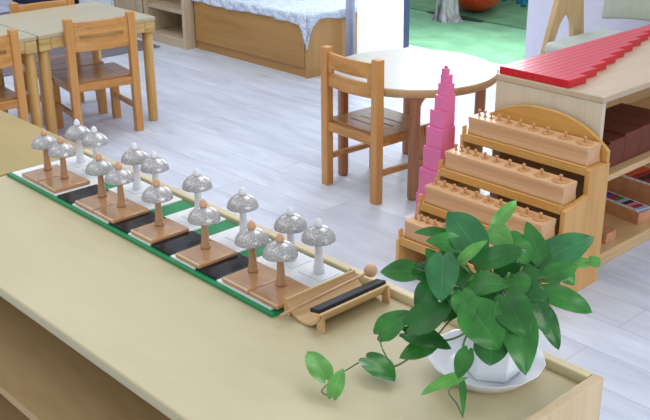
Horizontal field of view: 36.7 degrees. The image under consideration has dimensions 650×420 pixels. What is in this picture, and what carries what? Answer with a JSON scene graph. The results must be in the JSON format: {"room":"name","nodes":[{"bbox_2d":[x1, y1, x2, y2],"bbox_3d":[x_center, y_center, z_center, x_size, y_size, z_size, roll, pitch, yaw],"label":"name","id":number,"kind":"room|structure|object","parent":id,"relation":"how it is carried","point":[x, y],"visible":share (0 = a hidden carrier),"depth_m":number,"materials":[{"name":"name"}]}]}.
{"room":"montessori preschool classroom","nodes":[
{"label":"montessori preschool classroom","id":0,"kind":"room"},
{"bbox_2d":[0,0,649,419],"bbox_3d":[-0.949,0.105,3.517,6.000,0.050,12.000,-20,29,-39],"label":"floor","id":1,"kind":"structure","parent":0,"point":[256,128],"depth_m":4.16,"materials":[{"name":"grey laminate"}]},
{"bbox_2d":[0,28,28,121],"bbox_3d":[-1.491,-0.493,4.183,0.322,0.560,0.310,-18,28,-36],"label":"child chair","id":2,"kind":"object","parent":1,"relation":"on","point":[9,99],"visible":0.71,"depth_m":4.13,"materials":[{"name":"brown wood"}]},
{"bbox_2d":[0,25,42,128],"bbox_3d":[-1.644,-0.509,4.297,0.604,0.505,0.548,-20,29,-39],"label":"table","id":3,"kind":"object","parent":1,"relation":"on","point":[28,46],"visible":0.76,"depth_m":4.26,"materials":[{"name":"brown wood"}]},
{"bbox_2d":[12,0,78,3],"bbox_3d":[-2.147,-1.716,7.705,0.560,0.160,0.400,12,25,27],"label":"floor cushion","id":4,"kind":"object","parent":1,"relation":"on","point":[16,1],"visible":0.28,"depth_m":7.59,"materials":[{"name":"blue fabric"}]},
{"bbox_2d":[0,110,91,176],"bbox_3d":[-1.279,-0.005,2.935,0.522,0.600,1.476,-20,29,-39],"label":"shelf","id":5,"kind":"object","parent":1,"relation":"on","point":[17,135],"visible":0.02,"depth_m":2.53,"materials":[{"name":"brown wood"}]},
{"bbox_2d":[8,0,107,124],"bbox_3d":[-1.304,-0.740,4.801,0.326,0.546,0.310,-17,28,-35],"label":"child chair","id":6,"kind":"object","parent":1,"relation":"on","point":[58,62],"visible":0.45,"depth_m":4.81,"materials":[{"name":"brown wood"}]},
{"bbox_2d":[0,1,157,134],"bbox_3d":[-1.201,-0.669,4.681,0.600,0.505,0.548,-20,29,-39],"label":"table","id":7,"kind":"object","parent":1,"relation":"on","point":[45,24],"visible":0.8,"depth_m":4.57,"materials":[{"name":"brown wood"}]},
{"bbox_2d":[0,12,159,76],"bbox_3d":[-2.057,-1.139,6.496,1.100,0.008,1.775,-20,29,-39],"label":"rug","id":8,"kind":"object","parent":1,"relation":"on","point":[7,71],"visible":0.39,"depth_m":6.09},
{"bbox_2d":[79,0,113,5],"bbox_3d":[-1.639,-1.698,7.443,0.420,0.320,0.320,18,29,38],"label":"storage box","id":9,"kind":"object","parent":1,"relation":"on","point":[107,2],"visible":0.2,"depth_m":7.31,"materials":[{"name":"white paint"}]},
{"bbox_2d":[51,10,143,141],"bbox_3d":[-1.074,-0.645,4.546,0.332,0.560,0.310,-15,26,-32],"label":"child chair","id":10,"kind":"object","parent":1,"relation":"on","point":[75,80],"visible":0.94,"depth_m":4.43,"materials":[{"name":"brown wood"}]},
{"bbox_2d":[114,0,196,49],"bbox_3d":[-1.014,-1.456,6.446,0.415,0.620,0.815,-20,29,-39],"label":"open shelf","id":11,"kind":"object","parent":1,"relation":"on","point":[174,21],"visible":0.46,"depth_m":6.36,"materials":[{"name":"brown wood"}]},
{"bbox_2d":[194,1,356,78],"bbox_3d":[-0.266,-1.109,5.948,0.535,0.345,1.053,-20,29,-39],"label":"bed","id":12,"kind":"object","parent":1,"relation":"on","point":[267,41],"visible":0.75,"depth_m":5.67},
{"bbox_2d":[192,0,357,49],"bbox_3d":[-0.269,-1.187,5.903,0.555,0.188,1.077,-20,29,-39],"label":"cloth","id":13,"kind":"object","parent":12,"relation":"on","point":[305,14],"visible":0.91,"depth_m":5.59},
{"bbox_2d":[0,149,603,419],"bbox_3d":[-0.273,0.398,1.916,0.504,0.615,1.483,-20,29,-39],"label":"shelf","id":14,"kind":"object","parent":1,"relation":"on","point":[95,324],"visible":0.66,"depth_m":1.65,"materials":[{"name":"brown wood"}]},
{"bbox_2d":[7,155,344,316],"bbox_3d":[-0.349,0.020,2.053,0.200,0.012,0.971,-20,29,-39],"label":"board","id":15,"kind":"object","parent":14,"relation":"on","point":[175,208],"visible":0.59,"depth_m":1.97,"materials":[{"name":"green wood"}]},
{"bbox_2d":[22,128,71,183],"bbox_3d":[-0.651,-0.131,2.270,0.092,0.109,0.088,-20,29,-39],"label":"bell","id":16,"kind":"object","parent":15,"relation":"on","point":[44,141],"visible":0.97,"depth_m":2.27,"materials":[{"name":"metal"}]},
{"bbox_2d":[38,136,89,192],"bbox_3d":[-0.598,-0.110,2.217,0.092,0.109,0.088,-20,29,-39],"label":"bell","id":17,"kind":"object","parent":15,"relation":"on","point":[61,149],"visible":1,"depth_m":2.21,"materials":[{"name":"metal"}]},
{"bbox_2d":[65,119,91,166],"bbox_3d":[-0.592,-0.166,2.355,0.063,0.109,0.063,-20,29,-39],"label":"bell","id":18,"kind":"object","parent":15,"relation":"on","point":[76,132],"visible":0.91,"depth_m":2.34,"materials":[{"name":"white paint"}]},
{"bbox_2d":[81,126,108,170],"bbox_3d":[-0.539,-0.145,2.302,0.063,0.109,0.063,-20,29,-39],"label":"bell","id":19,"kind":"object","parent":15,"relation":"on","point":[94,139],"visible":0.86,"depth_m":2.28,"materials":[{"name":"white paint"}]},
{"bbox_2d":[75,153,128,212],"bbox_3d":[-0.487,-0.066,2.107,0.092,0.109,0.088,-20,29,-39],"label":"bell","id":20,"kind":"object","parent":15,"relation":"on","point":[99,167],"visible":0.98,"depth_m":2.10,"materials":[{"name":"metal"}]},
{"bbox_2d":[94,161,149,223],"bbox_3d":[-0.433,-0.044,2.054,0.092,0.109,0.088,-20,29,-39],"label":"bell","id":21,"kind":"object","parent":15,"relation":"on","point":[123,210],"visible":1,"depth_m":2.05,"materials":[{"name":"metal"}]},
{"bbox_2d":[121,142,148,194],"bbox_3d":[-0.423,-0.099,2.187,0.063,0.109,0.063,-20,29,-39],"label":"bell","id":22,"kind":"object","parent":15,"relation":"on","point":[134,156],"visible":0.92,"depth_m":2.17,"materials":[{"name":"white paint"}]},
{"bbox_2d":[140,150,173,197],"bbox_3d":[-0.370,-0.078,2.135,0.063,0.109,0.063,-20,29,-39],"label":"bell","id":23,"kind":"object","parent":15,"relation":"on","point":[153,165],"visible":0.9,"depth_m":2.11,"materials":[{"name":"white paint"}]},
{"bbox_2d":[130,178,188,243],"bbox_3d":[-0.337,-0.006,1.959,0.092,0.109,0.088,-20,29,-39],"label":"bell","id":24,"kind":"object","parent":15,"relation":"on","point":[162,229],"visible":1,"depth_m":1.96,"materials":[{"name":"metal"}]},
{"bbox_2d":[182,168,212,218],"bbox_3d":[-0.264,-0.036,2.030,0.063,0.109,0.063,-20,29,-39],"label":"bell","id":25,"kind":"object","parent":15,"relation":"on","point":[196,183],"visible":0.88,"depth_m":2.01,"materials":[{"name":"white paint"}]},
{"bbox_2d":[175,199,236,268],"bbox_3d":[-0.230,0.037,1.853,0.092,0.109,0.088,-20,29,-39],"label":"bell","id":26,"kind":"object","parent":15,"relation":"on","point":[208,252],"visible":1,"depth_m":1.85,"materials":[{"name":"metal"}]},
{"bbox_2d":[225,187,258,241],"bbox_3d":[-0.162,0.005,1.929,0.063,0.109,0.063,-20,29,-39],"label":"bell","id":27,"kind":"object","parent":15,"relation":"on","point":[242,202],"visible":0.86,"depth_m":1.91,"materials":[{"name":"white paint"}]},
{"bbox_2d":[222,220,285,294],"bbox_3d":[-0.132,0.076,1.756,0.092,0.109,0.088,-20,29,-39],"label":"bell","id":28,"kind":"object","parent":15,"relation":"on","point":[255,276],"visible":1,"depth_m":1.75,"materials":[{"name":"metal"}]},
{"bbox_2d":[249,233,310,309],"bbox_3d":[-0.078,0.097,1.703,0.092,0.109,0.088,-20,29,-39],"label":"bell","id":29,"kind":"object","parent":15,"relation":"on","point":[279,250],"visible":0.98,"depth_m":1.70,"materials":[{"name":"metal"}]},
{"bbox_2d":[274,206,311,268],"bbox_3d":[-0.064,0.044,1.833,0.063,0.109,0.063,-20,29,-39],"label":"bell","id":30,"kind":"object","parent":15,"relation":"on","point":[290,223],"visible":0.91,"depth_m":1.81,"materials":[{"name":"white paint"}]},
{"bbox_2d":[298,218,339,281],"bbox_3d":[-0.012,0.065,1.780,0.063,0.109,0.063,-20,29,-39],"label":"bell","id":31,"kind":"object","parent":15,"relation":"on","point":[318,235],"visible":1,"depth_m":1.77,"materials":[{"name":"white paint"}]},
{"bbox_2d":[284,269,389,334],"bbox_3d":[0.022,0.155,1.688,0.162,0.034,0.100,-20,29,-39],"label":"holder","id":32,"kind":"object","parent":14,"relation":"on","point":[303,314],"visible":0.87,"depth_m":1.68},
{"bbox_2d":[280,264,377,316],"bbox_3d":[0.005,0.135,1.694,0.211,0.037,0.025,-16,27,-33],"label":"mallet","id":33,"kind":"object","parent":32,"relation":"in","point":[370,270],"visible":1,"depth_m":1.71,"materials":[{"name":"brown wood"}]},
{"bbox_2d":[310,279,385,313],"bbox_3d":[0.041,0.146,1.670,0.160,0.011,0.024,-20,29,-39],"label":"damper","id":34,"kind":"object","parent":32,"relation":"in","point":[320,308],"visible":1,"depth_m":1.66,"materials":[{"name":"black fabric"}]},
{"bbox_2d":[428,329,545,393],"bbox_3d":[0.245,0.235,1.493,0.178,0.030,0.178,-20,29,-39],"label":"saucer","id":35,"kind":"object","parent":14,"relation":"on","point":[442,360],"visible":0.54,"depth_m":1.48,"materials":[{"name":"white ceramic"}]},
{"bbox_2d":[305,200,600,417],"bbox_3d":[0.206,0.144,1.429,0.448,0.238,0.226,-9,24,-19],"label":"pothos","id":36,"kind":"object","parent":35,"relation":"on","point":[499,335],"visible":1,"depth_m":1.42,"materials":[{"name":"green plant"}]},
{"bbox_2d":[459,328,519,382],"bbox_3d":[0.255,0.200,1.482,0.108,0.094,0.100,-20,29,-39],"label":"pot","id":37,"kind":"object","parent":35,"relation":"on","point":[505,369],"depth_m":1.46,"materials":[{"name":"white ceramic"}]},
{"bbox_2d":[321,45,429,204],"bbox_3d":[0.200,-0.358,3.824,0.310,0.560,0.322,-18,28,-37],"label":"child chair","id":38,"kind":"object","parent":1,"relation":"on","point":[376,126],"visible":0.93,"depth_m":3.73,"materials":[{"name":"brown wood"}]},
{"bbox_2d":[403,212,414,231],"bbox_3d":[0.423,0.047,3.491,0.220,0.060,0.190,-20,29,-39],"label":"plinth","id":39,"kind":"object","parent":1,"relation":"on","point":[411,214],"visible":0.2,"depth_m":3.48,"materials":[{"name":"white paint"}]},
{"bbox_2d":[416,191,424,207],"bbox_3d":[0.389,-0.017,3.437,0.100,0.100,0.100,-20,29,-39],"label":"cube","id":40,"kind":"object","parent":39,"relation":"on","point":[417,192],"visible":0.11,"depth_m":3.42,"materials":[{"name":"paint"}]},
{"bbox_2d":[419,166,436,193],"bbox_3d":[0.389,-0.105,3.401,0.090,0.090,0.090,-20,29,-39],"label":"cube","id":41,"kind":"object","parent":40,"relation":"on","point":[426,176],"visible":0.26,"depth_m":3.38,"materials":[{"name":"paint"}]},
{"bbox_2d":[423,145,454,171],"bbox_3d":[0.393,-0.184,3.368,0.080,0.080,0.080,-20,29,-39],"label":"cube","id":42,"kind":"object","parent":41,"relation":"on","point":[431,156],"visible":0.5,"depth_m":3.34,"materials":[{"name":"paint"}]},
{"bbox_2d":[426,125,454,149],"bbox_3d":[0.394,-0.253,3.340,0.070,0.070,0.070,-20,29,-39],"label":"cube","id":43,"kind":"object","parent":42,"relation":"on","point":[437,138],"visible":0.86,"depth_m":3.32,"materials":[{"name":"paint"}]},
{"bbox_2d":[429,108,454,128],"bbox_3d":[0.397,-0.313,3.315,0.060,0.060,0.060,-20,29,-39],"label":"cube","id":44,"kind":"object","parent":43,"relation":"on","point":[439,119],"visible":0.89,"depth_m":3.29,"materials":[{"name":"paint"}]},
{"bbox_2d":[434,94,455,111],"bbox_3d":[0.403,-0.364,3.295,0.050,0.050,0.050,-20,29,-39],"label":"cube","id":45,"kind":"object","parent":44,"relation":"on","point":[443,103],"visible":0.89,"depth_m":3.28,"materials":[{"name":"paint"}]},
{"bbox_2d":[438,83,454,96],"bbox_3d":[0.406,-0.406,3.277,0.040,0.040,0.040,-20,29,-39],"label":"cube","id":46,"kind":"object","parent":45,"relation":"on","point":[446,90],"visible":0.91,"depth_m":3.26,"materials":[{"name":"paint"}]},
{"bbox_2d":[440,74,452,83],"bbox_3d":[0.405,-0.438,3.264,0.030,0.030,0.030,-20,29,-39],"label":"cube","id":47,"kind":"object","parent":46,"relation":"on","point":[445,79],"visible":0.91,"depth_m":3.25,"materials":[{"name":"paint"}]},
{"bbox_2d":[441,68,449,74],"bbox_3d":[0.401,-0.461,3.255,0.020,0.020,0.020,-20,29,-39],"label":"cube","id":48,"kind":"object","parent":47,"relation":"on","point":[445,71],"visible":1,"depth_m":3.25,"materials":[{"name":"paint"}]},
{"bbox_2d":[334,49,498,200],"bbox_3d":[0.351,-0.352,3.952,0.663,0.451,0.663,-20,29,-39],"label":"round table","id":49,"kind":"object","parent":1,"relation":"on","point":[412,75],"visible":0.71,"depth_m":3.79,"materials":[{"name":"brown wood"}]},
{"bbox_2d":[396,104,609,305],"bbox_3d":[0.547,-0.029,3.066,0.412,0.522,0.497,-20,29,-39],"label":"stand","id":50,"kind":"object","parent":1,"relation":"on","point":[585,214],"visible":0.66,"depth_m":3.06,"materials":[{"name":"wood"}]},
{"bbox_2d":[400,237,492,272],"bbox_3d":[0.434,0.151,3.028,0.094,0.027,0.466,-20,29,-39],"label":"shelf","id":51,"kind":"object","parent":50,"relation":"attached to","point":[404,242],"depth_m":3.11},
{"bbox_2d":[404,214,493,271],"bbox_3d":[0.436,0.113,3.017,0.074,0.061,0.456,-20,29,-39],"label":"block","id":52,"kind":"object","parent":50,"relation":"on","point":[412,225],"visible":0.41,"depth_m":3.12,"materials":[{"name":"brown wood"}]},
{"bbox_2d":[420,202,489,230],"bbox_3d":[0.500,0.038,3.050,0.094,0.027,0.466,-20,29,-39],"label":"shelf","id":53,"kind":"object","parent":50,"relation":"attached to","point":[424,207],"depth_m":3.14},
{"bbox_2d":[424,180,555,239],"bbox_3d":[0.502,0.001,3.039,0.074,0.061,0.456,-20,29,-39],"label":"block","id":54,"kind":"object","parent":50,"relation":"on","point":[443,198],"visible":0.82,"depth_m":3.03,"materials":[{"name":"brown wood"}]},
{"bbox_2d":[432,177,439,184],"bbox_3d":[0.359,-0.095,3.166,0.026,0.021,0.026,-20,29,-39],"label":"cylinder","id":55,"kind":"object","parent":54,"relation":"on","point":[436,178],"visible":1,"depth_m":3.16,"materials":[{"name":"brown wood"}]},
{"bbox_2d":[440,180,448,187],"bbox_3d":[0.383,-0.085,3.141,0.027,0.021,0.027,-20,29,-39],"label":"cylinder","id":56,"kind":"object","parent":54,"relation":"on","point":[444,181],"visible":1,"depth_m":3.14,"materials":[{"name":"brown wood"}]},
{"bbox_2d":[450,184,458,191],"bbox_3d":[0.412,-0.074,3.113,0.029,0.021,0.029,-20,29,-39],"label":"cylinder","id":57,"kind":"object","parent":54,"relation":"on","point":[454,189],"visible":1,"depth_m":3.11,"materials":[{"name":"brown wood"}]},
{"bbox_2d":[460,187,469,194],"bbox_3d":[0.442,-0.062,3.083,0.031,0.021,0.031,-20,29,-39],"label":"cylinder","id":58,"kind":"object","parent":54,"relation":"on","point":[464,192],"visible":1,"depth_m":3.08,"materials":[{"name":"brown wood"}]},
{"bbox_2d":[471,191,481,198],"bbox_3d":[0.473,-0.049,3.053,0.033,0.021,0.033,-20,29,-39],"label":"cylinder","id":59,"kind":"object","parent":54,"relation":"on","point":[476,196],"visible":1,"depth_m":3.05,"materials":[{"name":"brown wood"}]},
{"bbox_2d":[483,195,493,202],"bbox_3d":[0.504,-0.037,3.021,0.036,0.021,0.036,-20,29,-39],"label":"cylinder","id":60,"kind":"object","parent":54,"relation":"on","point":[488,200],"visible":1,"depth_m":3.02,"materials":[{"name":"brown wood"}]},
{"bbox_2d":[494,199,504,207],"bbox_3d":[0.537,-0.024,2.989,0.039,0.021,0.039,-20,29,-39],"label":"cylinder","id":61,"kind":"object","parent":54,"relation":"on","point":[500,204],"visible":0.87,"depth_m":2.99,"materials":[{"name":"brown wood"}]},
{"bbox_2d":[519,207,534,216],"bbox_3d":[0.603,0.003,2.924,0.046,0.021,0.046,-20,29,-39],"label":"cylinder","id":62,"kind":"object","parent":54,"relation":"on","point":[526,213],"visible":1,"depth_m":2.92,"materials":[{"name":"brown wood"}]},
{"bbox_2d":[532,212,548,221],"bbox_3d":[0.637,0.016,2.890,0.050,0.021,0.050,-20,29,-39],"label":"cylinder","id":63,"kind":"object","parent":54,"relation":"on","point":[540,218],"visible":1,"depth_m":2.89,"materials":[{"name":"brown wood"}]},
{"bbox_2d":[440,168,574,214],"bbox_3d":[0.569,-0.073,3.075,0.094,0.027,0.466,-20,29,-39],"label":"shelf","id":64,"kind":"object","parent":50,"relation":"attached to","point":[569,208],"depth_m":3.01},
{"bbox_2d":[444,146,576,205],"bbox_3d":[0.571,-0.111,3.063,0.074,0.061,0.456,-20,29,-39],"label":"block","id":65,"kind":"object","parent":50,"relation":"on","point":[498,174],"visible":1,"depth_m":3.02,"materials":[{"name":"brown wood"}]},
{"bbox_2d":[481,152,488,158],"bbox_3d":[0.508,-0.174,3.110,0.024,0.021,0.024,-20,29,-39],"label":"cylinder","id":66,"kind":"object","parent":65,"relation":"on","point":[484,153],"visible":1,"depth_m":3.11,"materials":[{"name":"brown wood"}]},
{"bbox_2d":[492,155,500,162],"bbox_3d":[0.539,-0.162,3.079,0.029,0.021,0.029,-20,29,-39],"label":"cylinder","id":67,"kind":"object","parent":65,"relation":"on","point":[496,156],"visible":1,"depth_m":3.08,"materials":[{"name":"brown wood"}]},
{"bbox_2d":[504,159,514,166],"bbox_3d":[0.574,-0.148,3.044,0.034,0.021,0.034,-20,29,-39],"label":"cylinder","id":68,"kind":"object","parent":65,"relation":"on","point":[509,164],"visible":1,"depth_m":3.04,"materials":[{"name":"brown wood"}]},
{"bbox_2d":[517,163,529,171],"bbox_3d":[0.611,-0.134,3.008,0.040,0.021,0.040,-20,29,-39],"label":"cylinder","id":69,"kind":"object","parent":65,"relation":"on","point":[522,169],"visible":1,"depth_m":3.01,"materials":[{"name":"brown wood"}]},
{"bbox_2d":[534,168,548,177],"bbox_3d":[0.656,-0.116,2.964,0.046,0.021,0.046,-20,29,-39],"label":"cylinder","id":70,"kind":"object","parent":65,"relation":"on","point":[541,173],"visible":1,"depth_m":2.96,"materials":[{"name":"brown wood"}]},
{"bbox_2d":[552,174,569,183],"bbox_3d":[0.703,-0.097,2.917,0.053,0.021,0.053,-20,29,-39],"label":"cylinder","id":71,"kind":"object","parent":65,"relation":"on","point":[560,179],"visible":1,"depth_m":2.92,"materials":[{"name":"brown wood"}]},
{"bbox_2d":[463,133,601,175],"bbox_3d":[0.651,-0.189,3.111,0.094,0.027,0.466,-20,29,-39],"label":"shelf","id":72,"kind":"object","parent":50,"relation":"attached to","point":[595,169],"depth_m":3.04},
{"bbox_2d":[468,112,600,166],"bbox_3d":[0.653,-0.227,3.099,0.074,0.061,0.456,-20,29,-39],"label":"block","id":73,"kind":"object","parent":50,"relation":"on","point":[570,151],"visible":1,"depth_m":3.06,"materials":[{"name":"brown wood"}]},
{"bbox_2d":[505,116,511,123],"bbox_3d":[0.590,-0.290,3.146,0.024,0.021,0.024,-20,29,-39],"label":"cylinder","id":74,"kind":"object","parent":73,"relation":"on","point":[508,117],"visible":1,"depth_m":3.14,"materials":[{"name":"brown wood"}]},
{"bbox_2d":[516,119,524,126],"bbox_3d":[0.621,-0.278,3.115,0.029,0.021,0.029,-20,29,-39],"label":"cylinder","id":75,"kind":"object","parent":73,"relation":"on","point":[520,120],"visible":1,"depth_m":3.11,"materials":[{"name":"brown wood"}]},
{"bbox_2d":[528,123,538,130],"bbox_3d":[0.656,-0.264,3.080,0.034,0.021,0.034,-20,29,-39],"label":"cylinder","id":76,"kind":"object","parent":73,"relation":"on","point":[533,128],"visible":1,"depth_m":3.08,"materials":[{"name":"brown wood"}]},
{"bbox_2d":[541,126,553,134],"bbox_3d":[0.693,-0.249,3.044,0.040,0.021,0.040,-20,29,-39],"label":"cylinder","id":77,"kind":"object","parent":73,"relation":"on","point":[547,132],"visible":1,"depth_m":3.04,"materials":[{"name":"brown wood"}]},
{"bbox_2d":[558,131,572,139],"bbox_3d":[0.737,-0.232,3.000,0.046,0.021,0.046,-20,29,-39],"label":"cylinder","id":78,"kind":"object","parent":73,"relation":"on","point":[563,137],"visible":1,"depth_m":3.00,"materials":[{"name":"brown wood"}]},
{"bbox_2d":[576,136,593,144],"bbox_3d":[0.784,-0.213,2.954,0.053,0.021,0.053,-20,29,-39],"label":"cylinder","id":79,"kind":"object","parent":73,"relation":"on","point":[583,141],"visible":1,"depth_m":2.95,"materials":[{"name":"brown wood"}]},
{"bbox_2d":[490,36,649,265],"bbox_3d":[1.209,-0.303,3.630,1.394,0.592,0.407,-20,29,-39],"label":"shelf unit","id":80,"kind":"object","parent":1,"relation":"on","point":[626,80],"visible":0.32,"depth_m":3.17,"materials":[{"name":"brown wood"}]},
{"bbox_2d":[561,74,586,87],"bbox_3d":[0.781,-0.404,3.070,0.100,0.025,0.026,-20,29,-39],"label":"rod","id":81,"kind":"object","parent":80,"relation":"on","point":[579,79],"visible":1,"depth_m":3.05,"materials":[{"name":"paint"}]},
{"bbox_2d":[500,25,649,74],"bbox_3d":[0.946,-0.588,3.516,1.000,0.025,0.026,-20,29,-39],"label":"rod","id":82,"kind":"object","parent":80,"relation":"on","point":[503,67],"visible":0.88,"depth_m":3.42,"materials":[{"name":"paint"}]},
{"bbox_2d":[554,67,596,86],"bbox_3d":[0.799,-0.425,3.120,0.200,0.025,0.026,-20,29,-39],"label":"rod","id":83,"kind":"object","parent":80,"relation":"on","point":[590,71],"visible":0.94,"depth_m":3.12,"materials":[{"name":"paint"}]},
{"bbox_2d":[547,60,606,84],"bbox_3d":[0.818,-0.445,3.169,0.300,0.025,0.026,-20,29,-39],"label":"rod","id":84,"kind":"object","parent":80,"relation":"on","point":[600,65],"visible":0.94,"depth_m":3.17,"materials":[{"name":"paint"}]},
{"bbox_2d":[506,27,649,75],"bbox_3d":[0.927,-0.568,3.466,0.900,0.025,0.026,-20,29,-39],"label":"rod","id":85,"kind":"object","parent":80,"relation":"on","point":[509,70],"visible":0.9,"depth_m":3.40,"materials":[{"name":"paint"}]},
{"bbox_2d":[540,54,615,83],"bbox_3d":[0.836,-0.466,3.219,0.400,0.025,0.026,-20,29,-39],"label":"rod","id":86,"kind":"object","parent":80,"relation":"on","point":[609,58],"visible":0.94,"depth_m":3.21,"materials":[{"name":"paint"}]},
{"bbox_2d":[533,48,624,81],"bbox_3d":[0.854,-0.486,3.268,0.500,0.025,0.026,-20,29,-39],"label":"rod","id":87,"kind":"object","parent":80,"relation":"on","point":[618,52],"visible":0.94,"depth_m":3.25,"materials":[{"name":"paint"}]},
{"bbox_2d":[526,43,632,80],"bbox_3d":[0.872,-0.506,3.318,0.600,0.025,0.026,-20,29,-39],"label":"rod","id":88,"kind":"object","parent":80,"relation":"on","point":[628,47],"visible":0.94,"depth_m":3.31,"materials":[{"name":"paint"}]},
{"bbox_2d":[519,37,640,78],"bbox_3d":[0.891,-0.527,3.367,0.700,0.025,0.026,-20,29,-39],"label":"rod","id":89,"kind":"object","parent":80,"relation":"on","point":[635,41],"visible":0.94,"depth_m":3.35,"materials":[{"name":"paint"}]},
{"bbox_2d":[513,32,648,77],"bbox_3d":[0.909,-0.547,3.417,0.800,0.025,0.026,-20,29,-39],"label":"rod","id":90,"kind":"object","parent":80,"relation":"on","point":[644,36],"visible":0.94,"depth_m":3.39,"materials":[{"name":"paint"}]},
{"bbox_2d":[601,225,615,243],"bbox_3d":[0.941,0.080,3.311,0.060,0.038,0.060,-20,29,-39],"label":"box","id":91,"kind":"object","parent":80,"relation":"on","point":[608,234],"visible":0.55,"depth_m":3.29,"materials":[{"name":"brown wood"}]},
{"bbox_2d":[602,131,624,167],"bbox_3d":[0.872,-0.212,3.227,0.090,0.090,0.200,-20,29,-39],"label":"brown prism","id":92,"kind":"object","parent":80,"relation":"on","point":[616,142],"visible":0.34,"depth_m":3.16,"materials":[{"name":"paint"}]},
{"bbox_2d":[603,119,641,161],"bbox_3d":[0.941,-0.241,3.285,0.098,0.098,0.200,-20,29,-39],"label":"brown prism","id":93,"kind":"object","parent":80,"relation":"on","point":[632,134],"visible":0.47,"depth_m":3.22,"materials":[{"name":"paint"}]},
{"bbox_2d":[600,163,649,259],"bbox_3d":[1.216,-0.058,3.724,1.351,0.023,0.385,-20,29,-39],"label":"shelf","id":94,"kind":"object","parent":80,"relation":"attached to","point":[629,235],"depth_m":3.36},
{"bbox_2d":[605,191,649,224],"bbox_3d":[1.054,-0.018,3.531,0.075,0.051,0.250,-15,26,-31],"label":"box","id":95,"kind":"object","parent":80,"relation":"on","point":[630,210],"visible":0.68,"depth_m":3.47,"materials":[{"name":"brown wood"}]},
{"bbox_2d":[605,109,649,154],"bbox_3d":[1.015,-0.269,3.349,0.100,0.100,0.200,-20,29,-39],"label":"brown prism","id":96,"kind":"object","parent":80,"relation":"on","point":[634,120],"visible":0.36,"depth_m":3.29,"materials":[{"name":"paint"}]},
{"bbox_2d":[606,103,649,118],"bbox_3d":[1.089,-0.296,3.413,0.100,0.100,0.200,-20,29,-39],"label":"brown prism","id":97,"kind":"object","parent":80,"relation":"on","point":[625,108],"visible":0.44,"depth_m":3.41,"materials":[{"name":"paint"}]},
{"bbox_2d":[607,165,649,205],"bbox_3d":[1.173,-0.085,3.618,0.160,0.107,0.260,-16,27,-34],"label":"box","id":98,"kind":"object","parent":80,"relation":"on","point":[634,185],"visible":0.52,"depth_m":3.57,"materials":[{"name":"brown wood"}]},
{"bbox_2d":[608,97,649,180],"bbox_3d":[1.215,-0.315,3.619,1.351,0.022,0.385,-20,29,-39],"label":"shelf","id":99,"kind":"object","parent":80,"relation":"attached to","point":[640,160],"depth_m":3.23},
{"bbox_2d":[540,0,649,54],"bbox_3d":[1.363,-0.746,4.439,0.622,0.797,0.608,-20,29,-39],"label":"armchair","id":100,"kind":"object","parent":1,"relation":"on","point":[573,9],"visible":0.39,"depth_m":4.56,"materials":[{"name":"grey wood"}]},
{"bbox_2d":[545,29,620,52],"bbox_3d":[1.337,-0.723,4.419,0.470,0.060,0.525,-20,29,-39],"label":"seat cushion","id":101,"kind":"object","parent":100,"relation":"on","point":[578,36],"depth_m":4.50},
{"bbox_2d":[524,0,649,58],"bbox_3d":[1.288,-2.072,4.902,0.160,2.900,12.000,-20,29,-39],"label":"wall","id":102,"kind":"structure","parent":0,"point":[539,11],"depth_m":5.26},
{"bbox_2d":[403,0,409,47],"bbox_3d":[0.792,-1.936,5.437,0.080,2.250,0.970,-20,29,-39],"label":"trim","id":103,"kind":"structure","parent":102,"relation":"attached to","point":[406,2],"depth_m":6.11,"materials":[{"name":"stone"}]},
{"bbox_2d":[403,45,501,69],"bbox_3d":[0.797,-0.906,5.909,0.100,0.026,1.040,-20,29,-39],"label":"trim","id":104,"kind":"structure","parent":102,"relation":"attached to","point":[410,46],"depth_m":6.13,"materials":[{"name":"white paint"}]},
{"bbox_3d":[0.612,-3.115,4.611,0.644,0.028,1.100,-20,29,-39],"label":"rail","id":105,"kind":"object","parent":102,"relation":"attached to","visible":0},
{"bbox_2d":[345,0,354,56],"bbox_3d":[0.143,-1.967,5.154,0.030,2.470,0.085,-14,26,-31],"label":"curtain","id":106,"kind":"object","parent":105,"relation":"hanging from","point":[350,4],"visible":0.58,"depth_m":5.54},
{"bbox_2d":[357,0,403,53],"bbox_3d":[0.279,-1.907,5.005,0.061,2.470,0.353,-20,29,-39],"label":"curtain","id":107,"kind":"object","parent":105,"relation":"hanging from","point":[380,23],"visible":0.66,"depth_m":5.36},
{"label":"outside","id":108,"kind":"structure","parent":0,"visible":0},
{"bbox_2d":[409,9,525,64],"bbox_3d":[0.970,-1.107,6.446,0.935,0.048,16.000,-20,29,-39],"label":"ground","id":109,"kind":"structure","parent":108,"point":[494,43],"depth_m":6.43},
{"bbox_2d":[431,0,462,22],"bbox_3d":[0.872,-2.556,6.500,0.234,2.610,0.232,-20,29,-39],"label":"trunk","id":110,"kind":"object","parent":109,"relation":"on","point":[446,11],"visible":1,"depth_m":6.91,"materials":[{"name":"grey plant"}]},
{"bbox_2d":[427,11,484,21],"bbox_3d":[0.938,-1.400,7.092,0.109,0.003,0.538,-20,29,-39],"label":"cutout","id":111,"kind":"object","parent":109,"relation":"on","point":[431,12],"visible":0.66,"depth_m":6.99},
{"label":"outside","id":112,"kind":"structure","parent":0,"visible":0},
{"bbox_2d":[410,0,527,28],"bbox_3d":[3.678,-2.086,8.789,6.440,0.048,16.000,-20,29,-39],"label":"ground","id":113,"kind":"structure","parent":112,"point":[510,13],"depth_m":7.24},
{"bbox_2d":[458,0,499,11],"bbox_3d":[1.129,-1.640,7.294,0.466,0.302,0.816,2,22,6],"label":"ball","id":114,"kind":"object","parent":113,"relation":"on","point":[471,5],"visible":0.96,"depth_m":7.07,"materials":[{"name":"orange plastic"}]},
{"bbox_2d":[520,0,526,6],"bbox_3d":[1.607,-1.677,7.392,0.200,0.283,0.200,-20,29,-39],"label":"stool","id":115,"kind":"object","parent":113,"relation":"on","point":[523,2],"visible":0.25,"depth_m":7.42,"materials":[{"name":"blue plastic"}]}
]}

